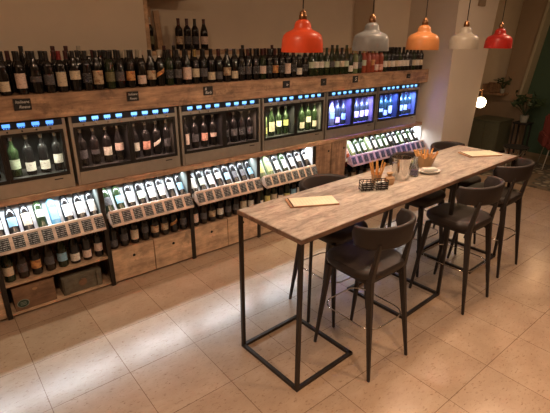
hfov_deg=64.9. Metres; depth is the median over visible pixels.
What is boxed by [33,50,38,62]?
wine bottle
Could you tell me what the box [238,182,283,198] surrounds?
board
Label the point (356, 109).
wine bottle
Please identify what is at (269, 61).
wine bottle
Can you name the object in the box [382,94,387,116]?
wine bottle
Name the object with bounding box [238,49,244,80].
wine bottle
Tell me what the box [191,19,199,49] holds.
wine bottle
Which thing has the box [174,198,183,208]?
price card
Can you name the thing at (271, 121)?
wine bottle
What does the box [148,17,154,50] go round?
wine bottle
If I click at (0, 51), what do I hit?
wine bottle
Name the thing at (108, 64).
wine bottle
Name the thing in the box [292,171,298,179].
price card
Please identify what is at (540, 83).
wall
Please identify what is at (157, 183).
wine bottle
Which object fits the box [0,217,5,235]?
wine bottle
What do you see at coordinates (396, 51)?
wine bottle
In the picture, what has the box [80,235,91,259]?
wine bottle
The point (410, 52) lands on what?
wine bottle
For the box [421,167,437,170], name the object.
folded napkin
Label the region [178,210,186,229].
wine bottle
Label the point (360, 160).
price card
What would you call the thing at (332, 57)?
wine bottle
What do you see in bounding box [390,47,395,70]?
wine bottle
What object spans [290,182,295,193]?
wine bottle
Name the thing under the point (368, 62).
wine bottle
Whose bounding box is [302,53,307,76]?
wine bottle
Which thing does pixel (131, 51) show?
wine bottle
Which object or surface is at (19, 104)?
chalkboard sign
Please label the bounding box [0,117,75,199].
dispenser
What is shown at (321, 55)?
wine bottle
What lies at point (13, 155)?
wine bottle
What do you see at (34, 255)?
wine bottle
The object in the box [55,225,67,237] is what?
price card
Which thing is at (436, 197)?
bar stool
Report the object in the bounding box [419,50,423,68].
wine bottle
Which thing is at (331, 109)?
wine bottle
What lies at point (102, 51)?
wine bottle
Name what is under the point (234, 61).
wine bottle
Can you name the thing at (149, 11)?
wooden board
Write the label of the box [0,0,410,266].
wall
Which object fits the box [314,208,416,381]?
bar stool
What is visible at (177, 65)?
wine bottle
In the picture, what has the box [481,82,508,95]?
shelf box
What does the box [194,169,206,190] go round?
wine bottle
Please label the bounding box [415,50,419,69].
wine bottle
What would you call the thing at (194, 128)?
wine bottle
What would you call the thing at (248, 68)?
wine bottle
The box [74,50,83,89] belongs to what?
wine bottle
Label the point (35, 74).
wine bottle
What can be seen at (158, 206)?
price card
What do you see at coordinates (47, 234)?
price card
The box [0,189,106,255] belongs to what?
display rack
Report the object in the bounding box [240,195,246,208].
wine bottle
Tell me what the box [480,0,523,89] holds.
wall
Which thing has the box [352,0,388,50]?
pendant lamp
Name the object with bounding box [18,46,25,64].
wine bottle
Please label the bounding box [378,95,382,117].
wine bottle
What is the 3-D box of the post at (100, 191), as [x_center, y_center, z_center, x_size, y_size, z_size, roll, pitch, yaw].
[-1.507,0.289,3.880,0.036,0.950,0.036,-16,27,-36]
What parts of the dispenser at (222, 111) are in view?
door, control panel, panel, door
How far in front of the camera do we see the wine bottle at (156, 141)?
4.01 m
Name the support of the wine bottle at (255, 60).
on the shelf at (46, 105)
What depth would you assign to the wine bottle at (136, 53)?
3.83 m
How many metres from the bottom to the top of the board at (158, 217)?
0.640 m
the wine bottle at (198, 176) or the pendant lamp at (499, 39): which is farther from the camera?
the wine bottle at (198, 176)
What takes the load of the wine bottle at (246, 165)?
on the display rack at (253, 161)
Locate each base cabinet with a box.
[0,290,7,320]
[100,218,191,281]
[177,201,256,255]
[239,189,283,234]
[316,140,345,174]
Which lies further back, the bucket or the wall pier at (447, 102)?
the wall pier at (447, 102)
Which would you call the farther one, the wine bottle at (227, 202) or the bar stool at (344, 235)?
the wine bottle at (227, 202)
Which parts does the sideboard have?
door, door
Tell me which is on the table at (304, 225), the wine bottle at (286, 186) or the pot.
the pot
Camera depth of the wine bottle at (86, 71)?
3.42 m
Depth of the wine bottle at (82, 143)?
3.62 m
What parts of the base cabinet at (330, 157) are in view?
door, door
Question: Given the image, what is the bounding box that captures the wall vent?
[478,0,485,5]
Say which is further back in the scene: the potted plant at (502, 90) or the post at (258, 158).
the potted plant at (502, 90)
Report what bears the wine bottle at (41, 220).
on the display rack at (94, 192)
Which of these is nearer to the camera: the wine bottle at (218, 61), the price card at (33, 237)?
the price card at (33, 237)
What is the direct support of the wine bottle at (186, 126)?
on the dispenser at (222, 111)
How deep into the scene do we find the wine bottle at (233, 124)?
4.51 m
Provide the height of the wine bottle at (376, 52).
0.302 m
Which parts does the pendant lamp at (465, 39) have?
lamp shade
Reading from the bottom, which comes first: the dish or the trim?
the dish
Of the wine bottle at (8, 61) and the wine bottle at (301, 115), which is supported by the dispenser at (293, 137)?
the wine bottle at (301, 115)
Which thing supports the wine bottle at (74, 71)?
on the shelf at (46, 105)
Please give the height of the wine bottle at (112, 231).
0.280 m
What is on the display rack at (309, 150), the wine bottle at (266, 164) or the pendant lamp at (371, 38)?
the wine bottle at (266, 164)
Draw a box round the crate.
[55,262,102,295]
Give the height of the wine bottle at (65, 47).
0.334 m
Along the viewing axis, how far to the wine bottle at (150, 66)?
3.74 m
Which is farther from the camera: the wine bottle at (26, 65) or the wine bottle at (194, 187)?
the wine bottle at (194, 187)
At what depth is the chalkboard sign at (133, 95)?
3.65 m
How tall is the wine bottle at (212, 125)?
0.320 m
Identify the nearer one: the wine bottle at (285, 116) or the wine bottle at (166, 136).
the wine bottle at (166, 136)
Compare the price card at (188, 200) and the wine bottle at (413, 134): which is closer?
the price card at (188, 200)
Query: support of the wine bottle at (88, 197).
on the display rack at (94, 192)
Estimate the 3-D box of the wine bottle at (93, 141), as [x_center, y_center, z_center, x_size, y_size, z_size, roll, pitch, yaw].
[-1.542,-0.527,3.693,0.075,0.320,0.075,-16,27,-36]
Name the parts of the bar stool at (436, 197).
leg, backrest, leg, seat frame, seat, leg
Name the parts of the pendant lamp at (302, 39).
lamp shade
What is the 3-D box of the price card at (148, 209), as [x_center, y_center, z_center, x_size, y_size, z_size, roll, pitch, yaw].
[-1.153,0.036,3.951,0.076,0.086,0.047,-16,27,-36]
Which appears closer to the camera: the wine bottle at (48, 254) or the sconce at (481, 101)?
the wine bottle at (48, 254)
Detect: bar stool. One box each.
[289,174,367,327]
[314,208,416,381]
[380,151,445,276]
[409,175,504,314]
[413,141,480,254]
[447,157,534,277]
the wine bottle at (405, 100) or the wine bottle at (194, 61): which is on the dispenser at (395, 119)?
the wine bottle at (405, 100)
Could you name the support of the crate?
on the open shelf unit at (60, 296)
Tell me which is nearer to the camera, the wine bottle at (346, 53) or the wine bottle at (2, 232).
the wine bottle at (2, 232)
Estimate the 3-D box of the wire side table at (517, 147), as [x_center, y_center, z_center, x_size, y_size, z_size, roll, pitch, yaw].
[4.170,-0.839,7.557,0.400,0.433,0.400,-16,27,-36]
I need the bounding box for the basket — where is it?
[415,152,435,167]
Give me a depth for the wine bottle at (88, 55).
3.50 m
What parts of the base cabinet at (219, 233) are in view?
drawer, drawer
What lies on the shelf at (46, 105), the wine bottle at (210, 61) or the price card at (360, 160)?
the wine bottle at (210, 61)
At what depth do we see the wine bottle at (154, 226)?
4.18 m
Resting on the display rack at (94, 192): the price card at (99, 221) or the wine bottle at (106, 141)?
the price card at (99, 221)
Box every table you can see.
[237,145,517,391]
[502,144,528,166]
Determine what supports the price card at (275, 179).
on the display rack at (309, 150)
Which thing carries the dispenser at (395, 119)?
on the board at (85, 187)
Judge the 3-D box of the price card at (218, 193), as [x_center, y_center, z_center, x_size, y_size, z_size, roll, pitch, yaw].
[-0.573,-0.131,4.391,0.076,0.086,0.047,-16,27,-36]
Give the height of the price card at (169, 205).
0.086 m
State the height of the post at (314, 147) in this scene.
0.950 m
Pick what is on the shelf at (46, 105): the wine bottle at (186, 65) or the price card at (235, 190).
the wine bottle at (186, 65)
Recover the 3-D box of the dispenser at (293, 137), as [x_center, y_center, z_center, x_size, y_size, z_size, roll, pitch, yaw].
[0.121,-1.025,5.048,0.938,0.566,0.376,-16,27,-36]
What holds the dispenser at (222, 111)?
on the board at (85, 187)
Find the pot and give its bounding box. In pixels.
[371,172,381,185]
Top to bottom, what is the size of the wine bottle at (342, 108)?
0.320 m
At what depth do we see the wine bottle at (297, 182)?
5.29 m
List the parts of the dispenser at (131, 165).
door, control panel, panel, door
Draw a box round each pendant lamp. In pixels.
[281,0,322,52]
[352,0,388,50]
[405,0,438,49]
[448,0,478,48]
[483,1,512,48]
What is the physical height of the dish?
0.027 m
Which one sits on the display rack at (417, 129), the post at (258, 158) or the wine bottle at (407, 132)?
the wine bottle at (407, 132)
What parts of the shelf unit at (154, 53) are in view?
panel, shelf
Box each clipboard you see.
[285,195,338,207]
[458,150,501,157]
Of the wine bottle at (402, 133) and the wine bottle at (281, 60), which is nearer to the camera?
the wine bottle at (281, 60)
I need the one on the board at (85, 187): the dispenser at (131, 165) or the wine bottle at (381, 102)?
the dispenser at (131, 165)
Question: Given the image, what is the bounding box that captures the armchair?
[537,114,549,169]
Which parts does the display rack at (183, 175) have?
label rail, divider panel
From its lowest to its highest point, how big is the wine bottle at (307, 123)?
0.320 m
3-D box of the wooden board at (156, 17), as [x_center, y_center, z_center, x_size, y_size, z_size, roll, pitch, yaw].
[-1.172,-1.766,4.345,0.086,0.373,0.020,-16,27,-36]
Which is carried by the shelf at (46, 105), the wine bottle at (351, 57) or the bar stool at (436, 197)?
the wine bottle at (351, 57)
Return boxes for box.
[8,275,56,311]
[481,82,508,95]
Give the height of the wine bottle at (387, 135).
0.267 m
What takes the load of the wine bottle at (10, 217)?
on the display rack at (94, 192)
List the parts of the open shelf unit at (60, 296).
board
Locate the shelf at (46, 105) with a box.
[0,69,428,122]
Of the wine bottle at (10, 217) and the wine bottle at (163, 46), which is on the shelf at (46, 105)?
the wine bottle at (163, 46)
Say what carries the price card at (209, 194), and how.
on the display rack at (253, 161)
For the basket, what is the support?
on the table at (304, 225)
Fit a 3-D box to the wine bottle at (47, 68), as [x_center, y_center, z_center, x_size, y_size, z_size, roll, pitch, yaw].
[-1.716,-1.016,3.272,0.075,0.302,0.075,-7,22,-19]
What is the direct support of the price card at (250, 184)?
on the display rack at (253, 161)
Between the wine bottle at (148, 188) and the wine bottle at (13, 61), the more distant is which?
the wine bottle at (148, 188)
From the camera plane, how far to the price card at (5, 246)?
3.27 m
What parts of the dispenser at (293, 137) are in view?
door, panel, control panel, door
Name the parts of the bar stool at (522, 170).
leg, seat, leg, backrest, leg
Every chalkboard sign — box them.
[12,98,31,110]
[126,91,138,100]
[203,86,212,94]
[283,81,289,87]
[321,78,326,85]
[352,76,357,82]
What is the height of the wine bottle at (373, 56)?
0.302 m
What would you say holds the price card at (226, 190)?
on the display rack at (253, 161)
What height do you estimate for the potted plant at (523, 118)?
0.600 m
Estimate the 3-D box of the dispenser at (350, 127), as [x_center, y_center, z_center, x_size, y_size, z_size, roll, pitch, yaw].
[0.870,-1.241,5.616,0.938,0.566,0.376,-16,27,-36]
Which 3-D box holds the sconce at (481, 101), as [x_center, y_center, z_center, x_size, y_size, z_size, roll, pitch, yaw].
[3.242,-1.710,6.875,0.306,0.288,0.170,-16,27,-36]
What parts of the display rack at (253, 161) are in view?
label rail, divider panel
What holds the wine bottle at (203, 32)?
on the shelf unit at (154, 53)
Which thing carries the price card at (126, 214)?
on the display rack at (183, 175)
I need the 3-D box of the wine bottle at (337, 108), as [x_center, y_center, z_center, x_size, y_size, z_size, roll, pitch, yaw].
[0.786,-1.197,5.460,0.075,0.320,0.075,-16,27,-36]
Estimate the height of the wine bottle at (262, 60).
0.302 m
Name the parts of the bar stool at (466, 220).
leg, leg, seat frame, seat, leg, backrest, leg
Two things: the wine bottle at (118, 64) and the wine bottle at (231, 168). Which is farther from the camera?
the wine bottle at (231, 168)
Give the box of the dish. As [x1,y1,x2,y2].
[419,169,440,173]
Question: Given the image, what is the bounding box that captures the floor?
[0,146,549,412]
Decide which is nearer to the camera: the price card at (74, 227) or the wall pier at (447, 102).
the price card at (74, 227)
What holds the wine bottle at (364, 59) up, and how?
on the shelf at (46, 105)
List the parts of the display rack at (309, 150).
label rail, divider panel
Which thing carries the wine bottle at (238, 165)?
on the display rack at (253, 161)
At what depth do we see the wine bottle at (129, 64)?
3.64 m
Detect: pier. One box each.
[407,0,498,152]
[500,0,547,101]
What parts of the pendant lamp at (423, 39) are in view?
lamp shade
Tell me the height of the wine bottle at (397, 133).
0.267 m
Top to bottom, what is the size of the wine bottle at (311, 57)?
0.302 m
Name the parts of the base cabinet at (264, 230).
drawer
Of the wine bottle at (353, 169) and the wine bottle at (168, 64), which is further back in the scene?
the wine bottle at (353, 169)
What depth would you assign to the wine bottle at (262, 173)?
4.82 m
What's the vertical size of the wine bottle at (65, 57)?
0.302 m
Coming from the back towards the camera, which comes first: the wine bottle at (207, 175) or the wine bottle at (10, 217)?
the wine bottle at (207, 175)
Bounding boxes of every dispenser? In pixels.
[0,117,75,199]
[64,106,180,184]
[175,98,260,165]
[259,92,324,150]
[323,87,377,138]
[374,83,419,129]
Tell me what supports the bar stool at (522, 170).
on the floor
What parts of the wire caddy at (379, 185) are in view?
name plate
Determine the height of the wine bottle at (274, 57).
0.302 m
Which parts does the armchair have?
armrest, backrest, seat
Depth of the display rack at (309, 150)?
5.04 m
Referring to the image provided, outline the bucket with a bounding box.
[392,155,411,180]
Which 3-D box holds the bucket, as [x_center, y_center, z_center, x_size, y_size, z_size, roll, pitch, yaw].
[1.009,-0.308,3.472,0.172,0.180,0.160,1,21,2]
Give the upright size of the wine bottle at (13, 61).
0.302 m
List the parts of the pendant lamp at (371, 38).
lamp shade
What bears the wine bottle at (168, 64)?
on the shelf at (46, 105)
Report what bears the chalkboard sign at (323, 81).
attached to the shelf at (46, 105)
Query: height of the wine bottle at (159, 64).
0.302 m
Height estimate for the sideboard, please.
0.690 m
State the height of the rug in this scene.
0.012 m
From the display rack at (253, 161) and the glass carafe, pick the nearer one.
the glass carafe
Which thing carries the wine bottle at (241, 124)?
in the dispenser at (222, 111)
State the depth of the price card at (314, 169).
5.19 m
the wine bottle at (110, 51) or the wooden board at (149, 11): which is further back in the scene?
the wooden board at (149, 11)
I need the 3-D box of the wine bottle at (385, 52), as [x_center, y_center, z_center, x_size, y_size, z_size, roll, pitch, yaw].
[1.437,-1.925,5.668,0.075,0.302,0.075,-8,23,-20]
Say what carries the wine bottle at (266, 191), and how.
on the base cabinet at (264, 230)
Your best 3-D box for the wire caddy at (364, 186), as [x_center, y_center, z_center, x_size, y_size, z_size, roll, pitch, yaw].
[0.681,-0.159,3.222,0.095,0.075,0.064,-4,22,-11]
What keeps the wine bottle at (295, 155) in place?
on the display rack at (309, 150)
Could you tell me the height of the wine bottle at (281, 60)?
0.302 m
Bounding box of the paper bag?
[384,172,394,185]
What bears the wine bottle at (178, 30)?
on the shelf unit at (154, 53)
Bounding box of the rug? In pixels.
[479,161,549,190]
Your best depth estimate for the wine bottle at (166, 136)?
4.07 m
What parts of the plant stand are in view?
leg, leg, leg, leg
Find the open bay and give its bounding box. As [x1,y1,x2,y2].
[347,159,385,176]
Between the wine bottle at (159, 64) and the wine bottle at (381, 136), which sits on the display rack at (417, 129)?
the wine bottle at (381, 136)
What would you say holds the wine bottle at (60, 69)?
on the shelf at (46, 105)
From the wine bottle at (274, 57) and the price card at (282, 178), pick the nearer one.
the wine bottle at (274, 57)
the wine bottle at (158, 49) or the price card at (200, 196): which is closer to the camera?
the wine bottle at (158, 49)
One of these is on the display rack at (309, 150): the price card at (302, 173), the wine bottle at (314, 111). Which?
the price card at (302, 173)
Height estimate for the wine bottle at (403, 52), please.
0.302 m
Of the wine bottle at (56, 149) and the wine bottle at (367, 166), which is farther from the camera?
the wine bottle at (367, 166)
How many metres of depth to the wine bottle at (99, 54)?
3.56 m
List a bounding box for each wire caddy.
[358,179,373,190]
[374,178,388,189]
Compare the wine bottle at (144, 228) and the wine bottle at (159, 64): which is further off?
the wine bottle at (144, 228)
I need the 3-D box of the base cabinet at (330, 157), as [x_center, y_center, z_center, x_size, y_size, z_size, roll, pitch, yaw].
[0.571,-0.404,5.698,0.545,0.953,0.426,-16,27,-36]
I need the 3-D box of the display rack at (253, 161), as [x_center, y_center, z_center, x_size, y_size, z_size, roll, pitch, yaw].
[-0.593,-0.320,4.606,0.813,0.338,0.505,-16,27,-36]
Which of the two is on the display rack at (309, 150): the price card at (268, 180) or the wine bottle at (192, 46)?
the price card at (268, 180)
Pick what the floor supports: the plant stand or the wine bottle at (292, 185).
the plant stand
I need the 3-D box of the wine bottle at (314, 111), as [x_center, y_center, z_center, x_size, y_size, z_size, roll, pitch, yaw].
[0.472,-1.107,5.222,0.075,0.320,0.075,-16,27,-36]
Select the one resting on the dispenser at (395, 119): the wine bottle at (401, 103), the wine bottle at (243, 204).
the wine bottle at (401, 103)
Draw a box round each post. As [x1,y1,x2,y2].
[0,267,13,319]
[98,188,115,285]
[187,171,195,258]
[256,157,260,237]
[312,146,315,164]
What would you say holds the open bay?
on the floor
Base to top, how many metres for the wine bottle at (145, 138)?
0.320 m
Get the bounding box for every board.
[0,121,421,207]
[99,214,168,266]
[147,7,151,25]
[152,10,162,49]
[176,198,231,214]
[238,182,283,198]
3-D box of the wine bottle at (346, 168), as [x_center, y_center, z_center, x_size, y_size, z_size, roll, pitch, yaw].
[0.953,-0.459,5.847,0.075,0.302,0.075,-6,22,-15]
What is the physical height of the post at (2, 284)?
0.950 m
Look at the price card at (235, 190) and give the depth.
4.51 m
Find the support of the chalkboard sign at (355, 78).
attached to the shelf at (46, 105)
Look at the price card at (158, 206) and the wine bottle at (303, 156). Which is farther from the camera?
the wine bottle at (303, 156)
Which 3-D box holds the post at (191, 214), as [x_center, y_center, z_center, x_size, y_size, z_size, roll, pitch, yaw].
[-0.848,0.100,4.380,0.036,0.950,0.036,-16,27,-36]
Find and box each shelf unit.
[0,233,111,315]
[143,0,353,55]
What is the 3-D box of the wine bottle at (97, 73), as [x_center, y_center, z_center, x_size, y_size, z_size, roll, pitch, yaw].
[-1.437,-1.100,3.492,0.081,0.302,0.081,-12,25,-30]
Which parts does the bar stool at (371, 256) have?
leg, leg, seat frame, seat, leg, backrest, leg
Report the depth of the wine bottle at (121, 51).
3.66 m
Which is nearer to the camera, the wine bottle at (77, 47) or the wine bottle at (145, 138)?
the wine bottle at (77, 47)
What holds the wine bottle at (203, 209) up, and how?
on the base cabinet at (219, 233)
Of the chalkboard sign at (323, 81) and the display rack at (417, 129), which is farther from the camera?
the display rack at (417, 129)
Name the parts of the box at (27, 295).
lid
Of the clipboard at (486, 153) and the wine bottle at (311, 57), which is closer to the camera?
the clipboard at (486, 153)
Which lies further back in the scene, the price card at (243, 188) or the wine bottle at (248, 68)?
the price card at (243, 188)
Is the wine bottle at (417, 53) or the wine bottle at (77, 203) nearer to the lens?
the wine bottle at (77, 203)
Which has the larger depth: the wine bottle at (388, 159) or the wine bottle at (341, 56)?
the wine bottle at (388, 159)
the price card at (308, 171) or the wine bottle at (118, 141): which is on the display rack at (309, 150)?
the price card at (308, 171)
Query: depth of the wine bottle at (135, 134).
3.89 m
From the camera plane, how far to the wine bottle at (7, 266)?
3.45 m
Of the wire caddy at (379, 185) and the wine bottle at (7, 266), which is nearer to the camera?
the wire caddy at (379, 185)
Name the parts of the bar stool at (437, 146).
leg, backrest, leg, seat, leg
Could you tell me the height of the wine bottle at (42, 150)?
0.320 m
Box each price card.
[0,238,10,252]
[12,235,25,248]
[27,231,40,244]
[41,228,53,241]
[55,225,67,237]
[68,222,80,234]
[81,219,93,231]
[94,216,105,228]
[110,212,120,224]
[121,210,132,221]
[133,207,142,218]
[143,205,153,215]
[154,202,163,213]
[164,200,173,210]
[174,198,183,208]
[184,195,192,205]
[196,193,205,202]
[205,190,213,200]
[214,188,222,198]
[223,186,230,196]
[231,185,238,194]
[239,183,246,192]
[247,181,254,190]
[254,179,262,188]
[265,177,271,185]
[272,175,278,184]
[279,174,285,182]
[286,172,292,180]
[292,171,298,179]
[299,169,305,177]
[305,167,311,175]
[311,166,317,174]
[351,157,356,164]
[357,156,362,162]
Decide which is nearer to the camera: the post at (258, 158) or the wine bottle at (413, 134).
the post at (258, 158)
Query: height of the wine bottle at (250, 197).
0.280 m
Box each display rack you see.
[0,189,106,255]
[102,171,193,227]
[190,158,262,205]
[260,147,315,188]
[345,125,425,166]
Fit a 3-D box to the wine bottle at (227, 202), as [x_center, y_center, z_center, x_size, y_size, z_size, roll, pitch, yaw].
[-0.514,-0.028,4.698,0.075,0.280,0.075,-8,23,-20]
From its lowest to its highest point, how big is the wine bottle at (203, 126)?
0.320 m
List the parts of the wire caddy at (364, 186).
name plate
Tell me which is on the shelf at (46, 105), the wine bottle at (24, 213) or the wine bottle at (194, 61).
the wine bottle at (194, 61)
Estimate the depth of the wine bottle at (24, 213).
3.45 m
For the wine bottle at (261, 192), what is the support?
on the base cabinet at (264, 230)
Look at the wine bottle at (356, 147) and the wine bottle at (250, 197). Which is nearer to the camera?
the wine bottle at (250, 197)
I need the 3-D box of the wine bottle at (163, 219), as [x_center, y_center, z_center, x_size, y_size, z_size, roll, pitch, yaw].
[-1.095,0.140,4.258,0.075,0.280,0.075,-8,23,-20]
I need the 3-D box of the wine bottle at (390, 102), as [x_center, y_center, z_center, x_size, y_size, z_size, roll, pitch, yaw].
[1.616,-1.436,6.090,0.075,0.320,0.075,-16,27,-36]
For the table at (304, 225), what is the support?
on the floor
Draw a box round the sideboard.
[468,115,513,152]
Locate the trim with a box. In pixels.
[515,0,549,106]
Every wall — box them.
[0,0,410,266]
[468,91,532,151]
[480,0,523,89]
[522,25,549,155]
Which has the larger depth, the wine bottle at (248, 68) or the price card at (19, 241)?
the wine bottle at (248, 68)
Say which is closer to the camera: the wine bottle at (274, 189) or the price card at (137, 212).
the price card at (137, 212)
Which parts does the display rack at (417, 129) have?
label rail, divider panel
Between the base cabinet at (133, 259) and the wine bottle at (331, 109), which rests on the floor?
the base cabinet at (133, 259)
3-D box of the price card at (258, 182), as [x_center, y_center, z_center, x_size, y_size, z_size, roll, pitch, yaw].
[-0.178,-0.245,4.691,0.076,0.086,0.047,-16,27,-36]
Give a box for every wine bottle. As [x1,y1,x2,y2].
[0,51,13,92]
[0,52,12,95]
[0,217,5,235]
[1,255,15,282]
[4,51,15,91]
[4,206,20,233]
[7,137,22,176]
[11,51,17,92]
[13,51,28,94]
[15,251,29,278]
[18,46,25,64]
[18,203,34,230]
[22,135,36,173]
[24,51,32,92]
[29,51,44,93]
[29,248,42,274]
[32,200,47,227]
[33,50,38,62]
[37,51,45,91]
[37,134,50,171]
[42,51,56,92]
[43,244,55,270]
[46,198,60,224]
[50,50,58,90]
[51,132,64,169]
[55,51,68,91]
[56,241,68,266]
[59,195,74,221]
[62,50,71,89]
[63,46,69,60]
[68,238,80,263]
[69,51,82,90]
[72,193,86,218]
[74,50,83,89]
[76,46,82,60]
[77,129,88,165]
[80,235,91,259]
[81,50,93,90]
[84,191,98,215]
[86,50,93,84]
[89,128,101,163]
[92,50,104,89]
[92,232,103,256]
[97,50,106,87]
[101,50,105,61]
[102,126,112,161]
[103,187,114,213]
[104,50,115,88]
[108,221,117,248]
[109,50,116,87]
[111,185,125,209]
[114,50,125,87]
[114,125,124,159]
[119,50,126,86]
[119,225,128,245]
[122,183,135,206]
[125,50,135,87]
[129,222,138,242]
[130,50,137,85]
[132,123,140,156]
[133,181,146,204]
[134,49,137,61]
[136,50,146,86]
[140,219,148,239]
[141,122,150,155]
[144,179,157,201]
[146,50,156,86]
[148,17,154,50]
[150,217,159,237]
[152,121,161,153]
[153,177,166,199]
[155,50,164,85]
[158,49,165,83]
[160,215,168,234]
[162,45,165,60]
[162,120,171,151]
[163,175,176,197]
[164,50,173,84]
[169,212,177,231]
[171,45,175,59]
[173,49,182,84]
[173,173,185,194]
[175,18,183,50]
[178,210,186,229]
[182,49,191,83]
[183,19,191,49]
[184,117,189,148]
[190,45,193,60]
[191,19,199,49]
[191,49,199,83]
[191,116,198,147]
[191,173,197,193]
[193,199,198,225]
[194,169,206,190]
[199,49,207,82]
[199,205,206,223]
[200,19,208,49]
[200,115,207,145]
[203,167,215,187]
[207,49,215,82]
[208,202,215,221]
[209,114,216,144]
[211,166,223,186]
[215,49,222,81]
[216,200,223,218]
[219,164,231,184]
[223,49,230,81]
[224,198,230,216]
[226,120,228,142]
[227,163,239,182]
[230,49,237,80]
[230,112,236,141]
[232,196,238,214]
[235,161,247,180]
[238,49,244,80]
[238,111,244,139]
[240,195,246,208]
[243,160,254,178]
[245,49,251,79]
[246,110,252,138]
[247,193,253,206]
[252,49,258,79]
[259,49,265,78]
[260,162,265,178]
[260,190,262,202]
[262,156,273,174]
[264,188,269,201]
[266,49,272,78]
[267,108,274,135]
[269,155,280,172]
[271,187,276,199]
[272,48,277,78]
[275,107,281,133]
[277,153,288,170]
[277,185,283,197]
[278,48,284,77]
[282,106,288,132]
[284,52,290,77]
[284,183,289,195]
[285,152,295,169]
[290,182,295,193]
[291,53,296,76]
[292,150,302,167]
[296,53,301,76]
[296,180,300,192]
[298,104,304,130]
[299,149,310,166]
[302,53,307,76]
[304,103,310,129]
[308,53,313,75]
[311,103,316,128]
[314,53,318,75]
[319,52,323,75]
[324,48,329,74]
[328,101,334,125]
[329,45,334,74]
[334,45,339,74]
[334,100,339,124]
[339,48,344,74]
[340,99,345,123]
[344,45,348,73]
[344,162,347,176]
[347,140,355,155]
[348,48,353,73]
[350,166,355,176]
[351,138,361,153]
[352,51,357,73]
[354,98,358,121]
[357,51,362,72]
[357,137,367,152]
[357,165,362,174]
[358,97,363,120]
[361,51,366,72]
[363,97,368,119]
[363,136,372,151]
[365,51,370,72]
[365,163,369,171]
[368,135,378,150]
[370,51,375,72]
[374,51,378,71]
[374,134,383,148]
[378,51,383,71]
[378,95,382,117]
[379,133,388,147]
[382,51,387,71]
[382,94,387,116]
[384,132,394,146]
[385,158,389,165]
[387,47,390,70]
[387,94,392,115]
[389,131,399,145]
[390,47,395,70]
[394,47,398,70]
[394,130,404,144]
[398,47,401,70]
[399,93,402,114]
[399,129,408,142]
[401,47,405,70]
[402,92,407,113]
[404,128,413,141]
[405,50,409,69]
[406,92,411,112]
[408,50,412,69]
[409,127,417,140]
[411,50,415,69]
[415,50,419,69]
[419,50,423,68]
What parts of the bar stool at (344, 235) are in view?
leg, backrest, leg, leg, seat frame, seat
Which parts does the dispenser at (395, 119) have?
door, panel, control panel, door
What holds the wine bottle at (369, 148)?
on the display rack at (417, 129)
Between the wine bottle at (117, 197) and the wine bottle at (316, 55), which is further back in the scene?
the wine bottle at (316, 55)
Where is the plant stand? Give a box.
[508,121,533,156]
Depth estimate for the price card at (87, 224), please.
3.63 m
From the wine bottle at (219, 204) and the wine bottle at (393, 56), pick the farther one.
the wine bottle at (393, 56)
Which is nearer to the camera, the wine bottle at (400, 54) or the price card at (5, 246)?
the price card at (5, 246)
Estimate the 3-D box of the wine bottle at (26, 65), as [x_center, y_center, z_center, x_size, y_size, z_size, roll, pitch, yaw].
[-1.853,-1.021,3.282,0.074,0.302,0.075,6,22,15]
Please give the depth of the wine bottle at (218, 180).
4.51 m
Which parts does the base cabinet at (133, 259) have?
drawer, drawer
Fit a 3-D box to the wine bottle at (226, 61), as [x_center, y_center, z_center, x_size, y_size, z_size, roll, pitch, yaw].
[-0.471,-1.376,4.219,0.081,0.302,0.081,-9,23,-22]
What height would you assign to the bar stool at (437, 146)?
1.108 m
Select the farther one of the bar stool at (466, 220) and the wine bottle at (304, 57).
the wine bottle at (304, 57)
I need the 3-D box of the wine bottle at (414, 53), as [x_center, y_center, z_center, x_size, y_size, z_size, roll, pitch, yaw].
[1.938,-2.074,6.058,0.075,0.302,0.075,-11,24,-27]
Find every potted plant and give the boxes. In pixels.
[495,77,511,92]
[511,90,546,122]
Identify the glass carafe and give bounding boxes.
[409,156,418,176]
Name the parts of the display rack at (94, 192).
label rail, divider panel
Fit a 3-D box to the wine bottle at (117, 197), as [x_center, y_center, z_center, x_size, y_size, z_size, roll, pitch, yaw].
[-1.432,-0.097,3.923,0.075,0.267,0.219,-16,27,-36]
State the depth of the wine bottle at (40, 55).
3.29 m
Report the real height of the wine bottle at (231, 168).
0.267 m
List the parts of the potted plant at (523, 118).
pot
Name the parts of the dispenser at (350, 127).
door, panel, control panel, door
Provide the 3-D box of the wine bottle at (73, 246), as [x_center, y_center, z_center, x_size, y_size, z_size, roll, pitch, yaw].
[-1.754,0.348,3.765,0.081,0.302,0.081,-8,23,-20]
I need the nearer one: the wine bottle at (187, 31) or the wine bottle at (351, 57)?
the wine bottle at (187, 31)
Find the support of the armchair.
on the rug
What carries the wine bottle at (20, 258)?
on the open shelf unit at (60, 296)
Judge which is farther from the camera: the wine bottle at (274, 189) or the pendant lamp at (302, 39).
the wine bottle at (274, 189)
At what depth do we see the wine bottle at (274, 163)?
4.97 m
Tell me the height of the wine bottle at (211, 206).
0.280 m
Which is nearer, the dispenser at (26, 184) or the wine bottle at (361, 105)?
the dispenser at (26, 184)
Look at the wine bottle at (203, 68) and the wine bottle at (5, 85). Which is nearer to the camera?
the wine bottle at (5, 85)
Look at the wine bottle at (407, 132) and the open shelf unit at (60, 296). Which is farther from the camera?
the wine bottle at (407, 132)
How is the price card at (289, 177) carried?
on the display rack at (309, 150)
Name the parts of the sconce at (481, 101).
globe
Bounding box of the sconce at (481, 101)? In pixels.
[476,89,485,107]
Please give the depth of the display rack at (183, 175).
4.04 m
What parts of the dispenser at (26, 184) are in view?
door, control panel, door, panel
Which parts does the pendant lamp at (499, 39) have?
lamp shade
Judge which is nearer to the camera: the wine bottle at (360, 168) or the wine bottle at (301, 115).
the wine bottle at (301, 115)

